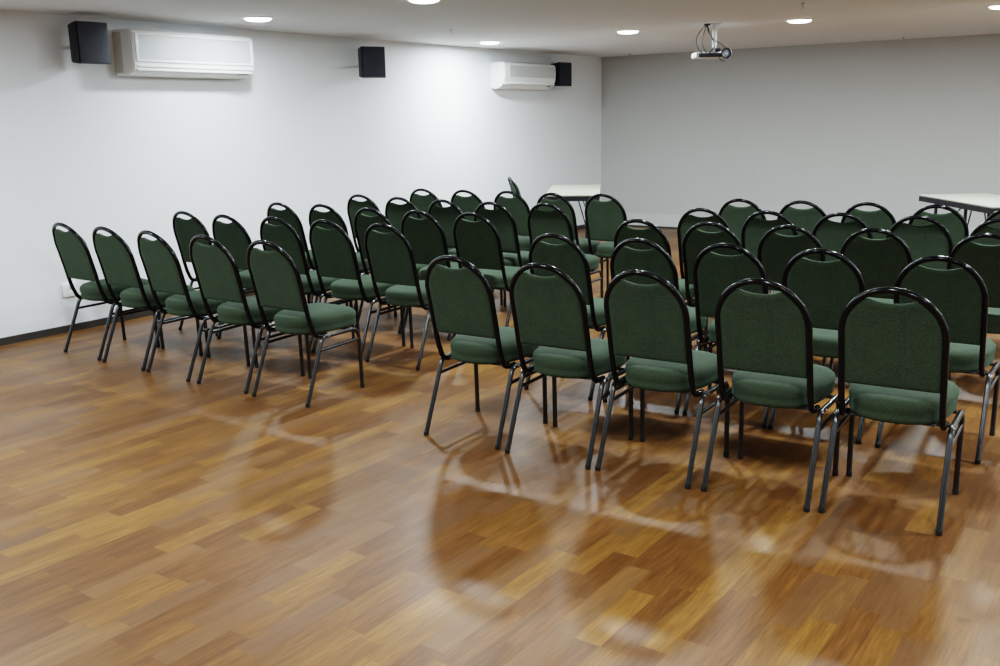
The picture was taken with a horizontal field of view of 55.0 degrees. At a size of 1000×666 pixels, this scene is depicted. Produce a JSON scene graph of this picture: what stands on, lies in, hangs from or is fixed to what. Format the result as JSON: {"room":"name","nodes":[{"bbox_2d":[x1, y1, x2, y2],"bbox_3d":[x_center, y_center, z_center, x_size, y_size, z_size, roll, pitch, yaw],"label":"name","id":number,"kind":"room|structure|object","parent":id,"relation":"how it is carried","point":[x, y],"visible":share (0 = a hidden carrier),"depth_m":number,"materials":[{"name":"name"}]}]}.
{"room":"event hall","nodes":[
{"label":"event hall","id":0,"kind":"room"},
{"bbox_2d":[0,10,601,337],"bbox_3d":[-2.993,-1.213,7.322,0.120,2.264,15.026,8,15,35],"label":"wall","id":1,"kind":"structure","parent":0,"point":[84,148],"depth_m":8.30,"materials":[{"name":"white paint"}]},
{"bbox_2d":[62,282,77,296],"bbox_3d":[-3.177,-0.320,7.104,0.024,0.100,0.110,8,15,35],"label":"wall socket","id":2,"kind":"object","parent":1,"relation":"attached to","point":[67,291],"visible":0.7,"depth_m":7.08,"materials":[{"name":"white plastic"}]},
{"bbox_2d":[68,21,110,63],"bbox_3d":[-2.948,-2.062,6.864,0.301,0.285,0.283,9,16,37],"label":"wall speaker","id":3,"kind":"object","parent":1,"relation":"attached to","point":[89,42],"visible":1,"depth_m":6.74},
{"bbox_2d":[112,28,253,78],"bbox_3d":[-2.460,-2.190,7.577,0.245,0.335,1.143,8,15,35],"label":"air conditioner","id":4,"kind":"object","parent":1,"relation":"attached to","point":[137,52],"visible":1,"depth_m":7.41,"materials":[{"name":"white plastic"}]},
{"bbox_2d":[137,35,250,63],"bbox_3d":[-2.367,-2.208,7.508,0.008,0.173,1.050,8,15,35],"label":"grille","id":5,"kind":"object","parent":4,"relation":"attached to","point":[151,49],"depth_m":7.47,"materials":[{"name":"plastic"}]},
{"bbox_2d":[0,224,584,345],"bbox_3d":[-2.922,-0.125,7.520,0.012,0.052,15.012,8,15,35],"label":"baseboard","id":6,"kind":"structure","parent":1,"relation":"attached to","point":[98,322],"depth_m":7.13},
{"bbox_2d":[358,46,385,77],"bbox_3d":[-1.264,-2.590,9.232,0.237,0.285,0.411,-6,14,-22],"label":"wall speaker","id":7,"kind":"object","parent":1,"relation":"attached to","point":[371,59],"visible":1,"depth_m":9.05},
{"bbox_2d":[490,61,555,89],"bbox_3d":[0.362,-3.094,11.491,0.210,0.356,1.354,8,15,35],"label":"air conditioner","id":8,"kind":"object","parent":1,"relation":"attached to","point":[504,75],"visible":0.98,"depth_m":11.23,"materials":[{"name":"white plastic"}]},
{"bbox_2d":[509,65,554,77],"bbox_3d":[0.390,-3.085,11.357,0.010,0.127,0.970,8,15,35],"label":"grille","id":9,"kind":"object","parent":8,"relation":"attached to","point":[515,71],"depth_m":11.33,"materials":[{"name":"plastic"}]},
{"bbox_2d":[551,62,571,85],"bbox_3d":[0.725,-3.211,11.953,0.276,0.285,0.242,10,17,40],"label":"wall speaker","id":10,"kind":"object","parent":1,"relation":"attached to","point":[563,69],"visible":0.74,"depth_m":11.83},
{"bbox_2d":[560,63,571,85],"bbox_3d":[0.819,-3.194,11.867,0.019,0.273,0.223,10,17,40],"label":"grille","id":11,"kind":"object","parent":10,"relation":"attached to","point":[565,68],"depth_m":11.85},
{"bbox_2d":[0,226,999,665],"bbox_3d":[1.596,0.558,4.404,11.312,0.100,15.266,8,15,35],"label":"floor","id":12,"kind":"structure","parent":0,"point":[156,517],"depth_m":3.66,"materials":[{"name":"laminate"}]},
{"bbox_2d":[52,222,159,360],"bbox_3d":[-2.648,-0.323,6.454,0.438,0.892,0.569,8,16,36],"label":"banquet chair","id":13,"kind":"object","parent":12,"relation":"on","point":[75,256],"visible":0.82,"depth_m":6.29,"materials":[{"name":"green fabric"}]},
{"bbox_2d":[92,226,202,370],"bbox_3d":[-2.265,-0.267,6.168,0.438,0.892,0.569,8,15,34],"label":"banquet chair","id":14,"kind":"object","parent":12,"relation":"on","point":[116,259],"visible":0.9,"depth_m":6.01,"materials":[{"name":"green fabric"}]},
{"bbox_2d":[137,230,249,381],"bbox_3d":[-1.883,-0.212,5.891,0.438,0.892,0.569,8,16,37],"label":"banquet chair","id":15,"kind":"object","parent":12,"relation":"on","point":[161,264],"visible":0.9,"depth_m":5.74,"materials":[{"name":"green fabric"}]},
{"bbox_2d":[172,211,252,335],"bbox_3d":[-2.086,-0.479,7.101,0.438,0.892,0.569,7,15,33],"label":"banquet chair","id":16,"kind":"object","parent":12,"relation":"on","point":[184,230],"visible":0.42,"depth_m":6.89,"materials":[{"name":"green fabric"}]},
{"bbox_2d":[212,214,262,344],"bbox_3d":[-1.707,-0.415,6.784,0.438,0.892,0.569,8,15,34],"label":"banquet chair","id":17,"kind":"object","parent":12,"relation":"on","point":[233,236],"visible":0.43,"depth_m":6.56,"materials":[{"name":"green fabric"}]},
{"bbox_2d":[189,235,304,393],"bbox_3d":[-1.482,-0.158,5.611,0.438,0.892,0.569,7,15,34],"label":"banquet chair","id":18,"kind":"object","parent":12,"relation":"on","point":[217,275],"visible":0.92,"depth_m":5.45,"materials":[{"name":"green fabric"}]},
{"bbox_2d":[247,240,363,407],"bbox_3d":[-1.086,-0.103,5.328,0.438,0.892,0.569,7,15,33],"label":"banquet chair","id":19,"kind":"object","parent":12,"relation":"on","point":[276,280],"visible":1,"depth_m":5.19,"materials":[{"name":"green fabric"}]},
{"bbox_2d":[260,216,354,349],"bbox_3d":[-1.327,-0.376,6.573,0.438,0.892,0.569,7,15,33],"label":"banquet chair","id":20,"kind":"object","parent":12,"relation":"on","point":[284,236],"visible":0.55,"depth_m":6.34,"materials":[{"name":"green fabric"}]},
{"bbox_2d":[267,202,348,306],"bbox_3d":[-1.547,-0.619,7.683,0.438,0.892,0.569,8,15,34],"label":"banquet chair","id":21,"kind":"object","parent":12,"relation":"on","point":[288,215],"visible":0.38,"depth_m":7.41,"materials":[{"name":"green fabric"}]},
{"bbox_2d":[309,204,389,309],"bbox_3d":[-1.177,-0.577,7.460,0.438,0.892,0.569,7,15,33],"label":"banquet chair","id":22,"kind":"object","parent":12,"relation":"on","point":[332,215],"visible":0.27,"depth_m":7.21,"materials":[{"name":"green fabric"}]},
{"bbox_2d":[309,219,405,359],"bbox_3d":[-0.947,-0.326,6.316,0.438,0.892,0.569,7,15,33],"label":"banquet chair","id":23,"kind":"object","parent":12,"relation":"on","point":[333,250],"visible":0.88,"depth_m":6.15,"materials":[{"name":"green fabric"}]},
{"bbox_2d":[347,194,385,296],"bbox_3d":[-1.023,-0.775,8.331,0.438,0.892,0.569,7,15,33],"label":"banquet chair","id":24,"kind":"object","parent":12,"relation":"on","point":[353,206],"visible":0.25,"depth_m":8.09,"materials":[{"name":"green fabric"}]},
{"bbox_2d":[354,207,427,332],"bbox_3d":[-0.773,-0.499,7.075,0.438,0.892,0.569,7,15,34],"label":"banquet chair","id":25,"kind":"object","parent":12,"relation":"on","point":[362,222],"visible":0.38,"depth_m":6.88,"materials":[{"name":"green fabric"}]},
{"bbox_2d":[364,223,458,370],"bbox_3d":[-0.553,-0.273,6.042,0.438,0.892,0.569,7,15,34],"label":"banquet chair","id":26,"kind":"object","parent":12,"relation":"on","point":[390,256],"visible":0.87,"depth_m":5.87,"materials":[{"name":"green fabric"}]},
{"bbox_2d":[385,197,453,277],"bbox_3d":[-0.660,-0.703,7.978,0.438,0.892,0.569,7,15,33],"label":"banquet chair","id":27,"kind":"object","parent":12,"relation":"on","point":[394,213],"visible":0.21,"depth_m":7.73,"materials":[{"name":"green fabric"}]},
{"bbox_2d":[409,188,454,248],"bbox_3d":[-0.545,-0.902,8.858,0.438,0.892,0.569,7,15,33],"label":"banquet chair","id":28,"kind":"object","parent":12,"relation":"on","point":[422,202],"visible":0.2,"depth_m":8.60,"materials":[{"name":"green fabric"}]},
{"bbox_2d":[401,210,478,340],"bbox_3d":[-0.408,-0.450,6.819,0.438,0.892,0.569,7,15,33],"label":"banquet chair","id":29,"kind":"object","parent":12,"relation":"on","point":[426,237],"visible":0.45,"depth_m":6.59,"materials":[{"name":"green fabric"}]},
{"bbox_2d":[428,199,502,305],"bbox_3d":[-0.287,-0.639,7.659,0.438,0.892,0.569,7,15,34],"label":"banquet chair","id":30,"kind":"object","parent":12,"relation":"on","point":[446,217],"visible":0.21,"depth_m":7.43,"materials":[{"name":"green fabric"}]},
{"bbox_2d":[450,190,484,220],"bbox_3d":[-0.163,-0.855,8.612,0.438,0.892,0.569,7,15,33],"label":"banquet chair","id":31,"kind":"object","parent":12,"relation":"on","point":[470,203],"visible":0.2,"depth_m":8.35,"materials":[{"name":"green fabric"}]},
{"bbox_2d":[424,255,547,449],"bbox_3d":[-0.071,0.036,4.616,0.438,0.892,0.569,7,15,32],"label":"banquet chair","id":32,"kind":"object","parent":12,"relation":"on","point":[461,301],"visible":0.95,"depth_m":4.45,"materials":[{"name":"green fabric"}]},
{"bbox_2d":[451,212,529,339],"bbox_3d":[-0.038,-0.406,6.593,0.438,0.892,0.569,7,15,33],"label":"banquet chair","id":33,"kind":"object","parent":12,"relation":"on","point":[478,243],"visible":0.57,"depth_m":6.39,"materials":[{"name":"green fabric"}]},
{"bbox_2d":[474,201,528,306],"bbox_3d":[0.080,-0.583,7.372,0.438,0.892,0.569,7,15,33],"label":"banquet chair","id":34,"kind":"object","parent":12,"relation":"on","point":[501,218],"visible":0.48,"depth_m":7.13,"materials":[{"name":"green fabric"}]},
{"bbox_2d":[492,191,530,291],"bbox_3d":[0.221,-0.813,8.391,0.438,0.892,0.569,8,15,34],"label":"banquet chair","id":35,"kind":"object","parent":12,"relation":"on","point":[517,206],"visible":0.34,"depth_m":8.15,"materials":[{"name":"green fabric"}]},
{"bbox_2d":[507,177,520,196],"bbox_3d":[0.369,-1.210,10.156,0.569,0.892,0.438,-3,13,-8],"label":"banquet chair","id":36,"kind":"object","parent":12,"relation":"on","point":[513,186],"visible":0.23,"depth_m":9.94,"materials":[{"name":"green fabric"}]},
{"bbox_2d":[527,203,602,297],"bbox_3d":[0.478,-0.547,7.176,0.438,0.892,0.569,7,15,34],"label":"banquet chair","id":37,"kind":"object","parent":12,"relation":"on","point":[539,222],"visible":0.43,"depth_m":6.95,"materials":[{"name":"green fabric"}]},
{"bbox_2d":[505,263,632,469],"bbox_3d":[0.316,0.088,4.347,0.438,0.892,0.569,7,15,32],"label":"banquet chair","id":38,"kind":"object","parent":12,"relation":"on","point":[549,313],"visible":0.92,"depth_m":4.18,"materials":[{"name":"green fabric"}]},
{"bbox_2d":[536,193,603,292],"bbox_3d":[0.575,-0.753,8.090,0.438,0.892,0.569,8,15,34],"label":"banquet chair","id":39,"kind":"object","parent":12,"relation":"on","point":[562,203],"visible":0.3,"depth_m":7.83,"materials":[{"name":"green fabric"}]},
{"bbox_2d":[544,184,600,238],"bbox_3d":[0.788,-1.146,10.178,0.545,0.740,1.500,0,13,6],"label":"folding table","id":40,"kind":"object","parent":12,"relation":"on","point":[578,193],"visible":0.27,"depth_m":9.73,"materials":[{"name":"beige laminate"}]},
{"bbox_2d":[524,233,629,399],"bbox_3d":[0.433,-0.140,5.359,0.438,0.892,0.569,7,15,34],"label":"banquet chair","id":41,"kind":"object","parent":12,"relation":"on","point":[568,257],"visible":0.48,"depth_m":5.11,"materials":[{"name":"green fabric"}]},
{"bbox_2d":[585,194,627,288],"bbox_3d":[0.960,-0.714,7.880,0.438,0.892,0.569,7,15,34],"label":"banquet chair","id":42,"kind":"object","parent":12,"relation":"on","point":[603,219],"visible":0.59,"depth_m":7.70,"materials":[{"name":"green fabric"}]},
{"bbox_2d":[614,219,700,350],"bbox_3d":[0.973,-0.290,5.981,0.438,0.892,0.569,8,15,34],"label":"banquet chair","id":43,"kind":"object","parent":12,"relation":"on","point":[654,234],"visible":0.35,"depth_m":5.72,"materials":[{"name":"green fabric"}]},
{"bbox_2d":[603,238,712,413],"bbox_3d":[0.844,-0.089,5.091,0.438,0.892,0.569,7,15,33],"label":"banquet chair","id":44,"kind":"object","parent":12,"relation":"on","point":[656,260],"visible":0.38,"depth_m":4.85,"materials":[{"name":"green fabric"}]},
{"bbox_2d":[595,270,729,488],"bbox_3d":[0.706,0.134,4.105,0.438,0.892,0.569,7,15,33],"label":"banquet chair","id":45,"kind":"object","parent":12,"relation":"on","point":[649,325],"visible":0.95,"depth_m":3.94,"materials":[{"name":"green fabric"}]},
{"bbox_2d":[677,208,729,278],"bbox_3d":[1.464,-0.432,6.573,0.438,0.892,0.569,7,15,33],"label":"banquet chair","id":46,"kind":"object","parent":12,"relation":"on","point":[687,221],"visible":0.25,"depth_m":6.33,"materials":[{"name":"green fabric"}]},
{"bbox_2d":[682,222,742,348],"bbox_3d":[1.344,-0.247,5.755,0.438,0.892,0.569,8,15,34],"label":"banquet chair","id":47,"kind":"object","parent":12,"relation":"on","point":[695,241],"visible":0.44,"depth_m":5.53,"materials":[{"name":"green fabric"}]},
{"bbox_2d":[682,243,769,428],"bbox_3d":[1.222,-0.040,4.840,0.438,0.892,0.569,7,15,34],"label":"banquet chair","id":48,"kind":"object","parent":12,"relation":"on","point":[713,273],"visible":0.47,"depth_m":4.64,"materials":[{"name":"green fabric"}]},
{"bbox_2d":[719,199,771,293],"bbox_3d":[1.876,-0.579,7.193,0.438,0.892,0.569,8,15,34],"label":"banquet chair","id":49,"kind":"object","parent":12,"relation":"on","point":[735,217],"visible":0.22,"depth_m":6.95,"materials":[{"name":"green fabric"}]},
{"bbox_2d":[741,210,797,258],"bbox_3d":[1.831,-0.383,6.317,0.438,0.892,0.569,7,15,34],"label":"banquet chair","id":50,"kind":"object","parent":12,"relation":"on","point":[753,229],"visible":0.25,"depth_m":6.09,"materials":[{"name":"green fabric"}]},
{"bbox_2d":[701,278,840,511],"bbox_3d":[1.107,0.181,3.858,0.438,0.892,0.569,7,15,32],"label":"banquet chair","id":51,"kind":"object","parent":12,"relation":"on","point":[767,339],"visible":0.98,"depth_m":3.69,"materials":[{"name":"green fabric"}]},
{"bbox_2d":[757,225,826,366],"bbox_3d":[1.723,-0.204,5.526,0.438,0.892,0.569,7,15,33],"label":"banquet chair","id":52,"kind":"object","parent":12,"relation":"on","point":[775,250],"visible":0.3,"depth_m":5.30,"materials":[{"name":"green fabric"}]},
{"bbox_2d":[773,200,828,291],"bbox_3d":[2.242,-0.534,6.959,0.438,0.892,0.569,7,15,33],"label":"banquet chair","id":53,"kind":"object","parent":12,"relation":"on","point":[806,219],"visible":0.12,"depth_m":6.69,"materials":[{"name":"green fabric"}]},
{"bbox_2d":[768,248,864,443],"bbox_3d":[1.589,0.006,4.597,0.438,0.892,0.569,7,15,33],"label":"banquet chair","id":54,"kind":"object","parent":12,"relation":"on","point":[825,289],"visible":0.38,"depth_m":4.39,"materials":[{"name":"green fabric"}]},
{"bbox_2d":[812,212,873,261],"bbox_3d":[2.212,-0.344,6.109,0.438,0.892,0.569,7,15,33],"label":"banquet chair","id":55,"kind":"object","parent":12,"relation":"on","point":[832,235],"visible":0.16,"depth_m":5.87,"materials":[{"name":"green fabric"}]},
{"bbox_2d":[841,202,895,238],"bbox_3d":[2.612,-0.491,6.734,0.438,0.892,0.569,7,15,33],"label":"banquet chair","id":56,"kind":"object","parent":12,"relation":"on","point":[883,218],"visible":0.16,"depth_m":6.45,"materials":[{"name":"green fabric"}]},
{"bbox_2d":[829,228,912,369],"bbox_3d":[2.111,-0.164,5.313,0.438,0.892,0.569,7,15,34],"label":"banquet chair","id":57,"kind":"object","parent":12,"relation":"on","point":[880,262],"visible":0.27,"depth_m":5.08,"materials":[{"name":"green fabric"}]},
{"bbox_2d":[818,287,964,535],"bbox_3d":[1.503,0.224,3.632,0.438,0.892,0.569,7,15,32],"label":"banquet chair","id":58,"kind":"object","parent":12,"relation":"on","point":[894,358],"visible":1,"depth_m":3.46,"materials":[{"name":"green fabric"}]},
{"bbox_2d":[886,215,952,269],"bbox_3d":[2.580,-0.297,5.867,0.438,0.892,0.569,7,15,34],"label":"banquet chair","id":59,"kind":"object","parent":12,"relation":"on","point":[934,239],"visible":0.22,"depth_m":5.61,"materials":[{"name":"green fabric"}]},
{"bbox_2d":[875,256,999,464],"bbox_3d":[1.993,0.061,4.315,0.438,0.892,0.569,7,15,33],"label":"banquet chair","id":60,"kind":"object","parent":12,"relation":"on","point":[960,294],"visible":0.54,"depth_m":4.09,"materials":[{"name":"green fabric"}]},
{"bbox_2d":[908,204,968,247],"bbox_3d":[2.962,-0.440,6.471,0.438,0.892,0.569,7,15,33],"label":"banquet chair","id":61,"kind":"object","parent":12,"relation":"on","point":[954,222],"visible":0.14,"depth_m":6.17,"materials":[{"name":"green fabric"}]},
{"bbox_2d":[919,193,999,224],"bbox_3d":[4.118,-0.760,8.150,0.620,0.740,1.270,-1,13,-1],"label":"folding table","id":62,"kind":"object","parent":12,"relation":"on","point":[988,203],"visible":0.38,"depth_m":8.13,"materials":[{"name":"beige laminate"}]},
{"bbox_2d":[947,233,999,379],"bbox_3d":[2.552,-0.106,5.013,0.438,0.892,0.569,7,15,34],"label":"banquet chair","id":63,"kind":"object","parent":12,"relation":"on","point":[985,259],"visible":0.37,"depth_m":4.80,"materials":[{"name":"green fabric"}]},
{"bbox_2d":[969,218,999,244],"bbox_3d":[2.948,-0.253,5.638,0.438,0.892,0.569,7,15,33],"label":"banquet chair","id":64,"kind":"object","parent":12,"relation":"on","point":[982,228],"visible":0.12,"depth_m":5.41,"materials":[{"name":"green fabric"}]},
{"bbox_2d":[984,209,999,228],"bbox_3d":[3.324,-0.393,6.231,0.438,0.892,0.569,7,15,33],"label":"banquet chair","id":65,"kind":"object","parent":12,"relation":"on","point":[996,214],"visible":0.06,"depth_m":6.01,"materials":[{"name":"green fabric"}]},
{"bbox_2d":[0,0,999,56],"bbox_3d":[1.549,-1.749,3.889,11.312,0.100,15.266,8,15,35],"label":"ceiling","id":66,"kind":"structure","parent":0,"point":[567,27],"depth_m":7.83,"materials":[{"name":"paint"}]},
{"bbox_2d":[242,16,273,21],"bbox_3d":[-1.835,-2.378,7.294,0.244,0.024,0.244,8,15,35],"label":"recessed light","id":67,"kind":"object","parent":66,"relation":"in","point":[251,18],"visible":1,"depth_m":7.23,"materials":[{"name":"white plastic"}]},
{"bbox_2d":[245,18,270,21],"bbox_3d":[-1.835,-2.378,7.294,0.201,0.024,0.201,8,15,35],"label":"diffuser","id":68,"kind":"object","parent":67,"relation":"attached to","point":[248,19],"depth_m":7.25,"materials":[{"name":"white plastic"}]},
{"bbox_2d":[407,0,439,3],"bbox_3d":[-0.502,-2.194,6.352,0.244,0.024,0.244,8,15,35],"label":"recessed light","id":69,"kind":"object","parent":66,"relation":"in","point":[412,1],"visible":1,"depth_m":6.32,"materials":[{"name":"white"}]},
{"bbox_2d":[478,41,500,44],"bbox_3d":[-0.106,-3.019,10.009,0.244,0.024,0.244,8,15,35],"label":"recessed light","id":70,"kind":"object","parent":66,"relation":"in","point":[481,42],"visible":1,"depth_m":9.94,"materials":[{"name":"white"}]},
{"bbox_2d":[481,42,498,44],"bbox_3d":[-0.106,-3.019,10.009,0.201,0.024,0.201,8,15,35],"label":"diffuser","id":71,"kind":"object","parent":70,"relation":"attached to","point":[487,43],"depth_m":9.95,"materials":[{"name":"white plastic"}]},
{"bbox_2d":[615,30,640,33],"bbox_3d":[1.206,-2.832,9.056,0.244,0.024,0.244,8,15,35],"label":"recessed light","id":72,"kind":"object","parent":66,"relation":"in","point":[619,31],"visible":1,"depth_m":8.99,"materials":[{"name":"white"}]},
{"bbox_2d":[618,31,637,33],"bbox_3d":[1.206,-2.832,9.056,0.201,0.024,0.201,8,15,35],"label":"diffuser","id":73,"kind":"object","parent":72,"relation":"attached to","point":[621,32],"depth_m":9.00,"materials":[{"name":"white plastic"}]},
{"bbox_2d":[691,23,731,61],"bbox_3d":[1.888,-2.587,8.596,0.320,0.328,0.268,-1,13,-1],"label":"ceiling projector","id":74,"kind":"object","parent":66,"relation":"hanging from","point":[726,53],"visible":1,"depth_m":8.51,"materials":[{"name":"white plastic"}]},
{"bbox_2d":[785,18,813,22],"bbox_3d":[2.588,-2.693,8.307,0.244,0.024,0.244,8,15,35],"label":"recessed light","id":75,"kind":"object","parent":66,"relation":"in","point":[806,20],"visible":1,"depth_m":8.24,"materials":[{"name":"white"}]},
{"bbox_2d":[788,20,810,22],"bbox_3d":[2.588,-2.693,8.307,0.201,0.024,0.201,8,15,35],"label":"diffuser","id":76,"kind":"object","parent":75,"relation":"attached to","point":[790,21],"depth_m":8.25,"materials":[{"name":"white plastic"}]},
{"bbox_2d":[986,4,999,8],"bbox_3d":[3.916,-2.535,7.479,0.244,0.024,0.244,8,15,35],"label":"recessed light","id":77,"kind":"object","parent":66,"relation":"in","point":[990,6],"visible":1,"depth_m":7.45,"materials":[{"name":"white"}]},
{"bbox_2d":[601,34,999,227],"bbox_3d":[5.949,-2.026,10.159,11.312,2.264,0.120,8,15,35],"label":"wall","id":78,"kind":"structure","parent":0,"point":[835,127],"depth_m":11.62,"materials":[{"name":"white paint"}]},
{"bbox_2d":[628,225,676,228],"bbox_3d":[5.931,-0.919,10.348,11.072,0.022,0.018,8,15,35],"label":"baseboard","id":79,"kind":"structure","parent":78,"relation":"attached to","point":[628,225],"depth_m":12.98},
{"bbox_2d":[626,213,974,235],"bbox_3d":[5.936,-1.010,10.327,11.060,0.163,0.012,8,15,35],"label":"trim","id":80,"kind":"structure","parent":78,"relation":"attached to","point":[666,220],"depth_m":12.95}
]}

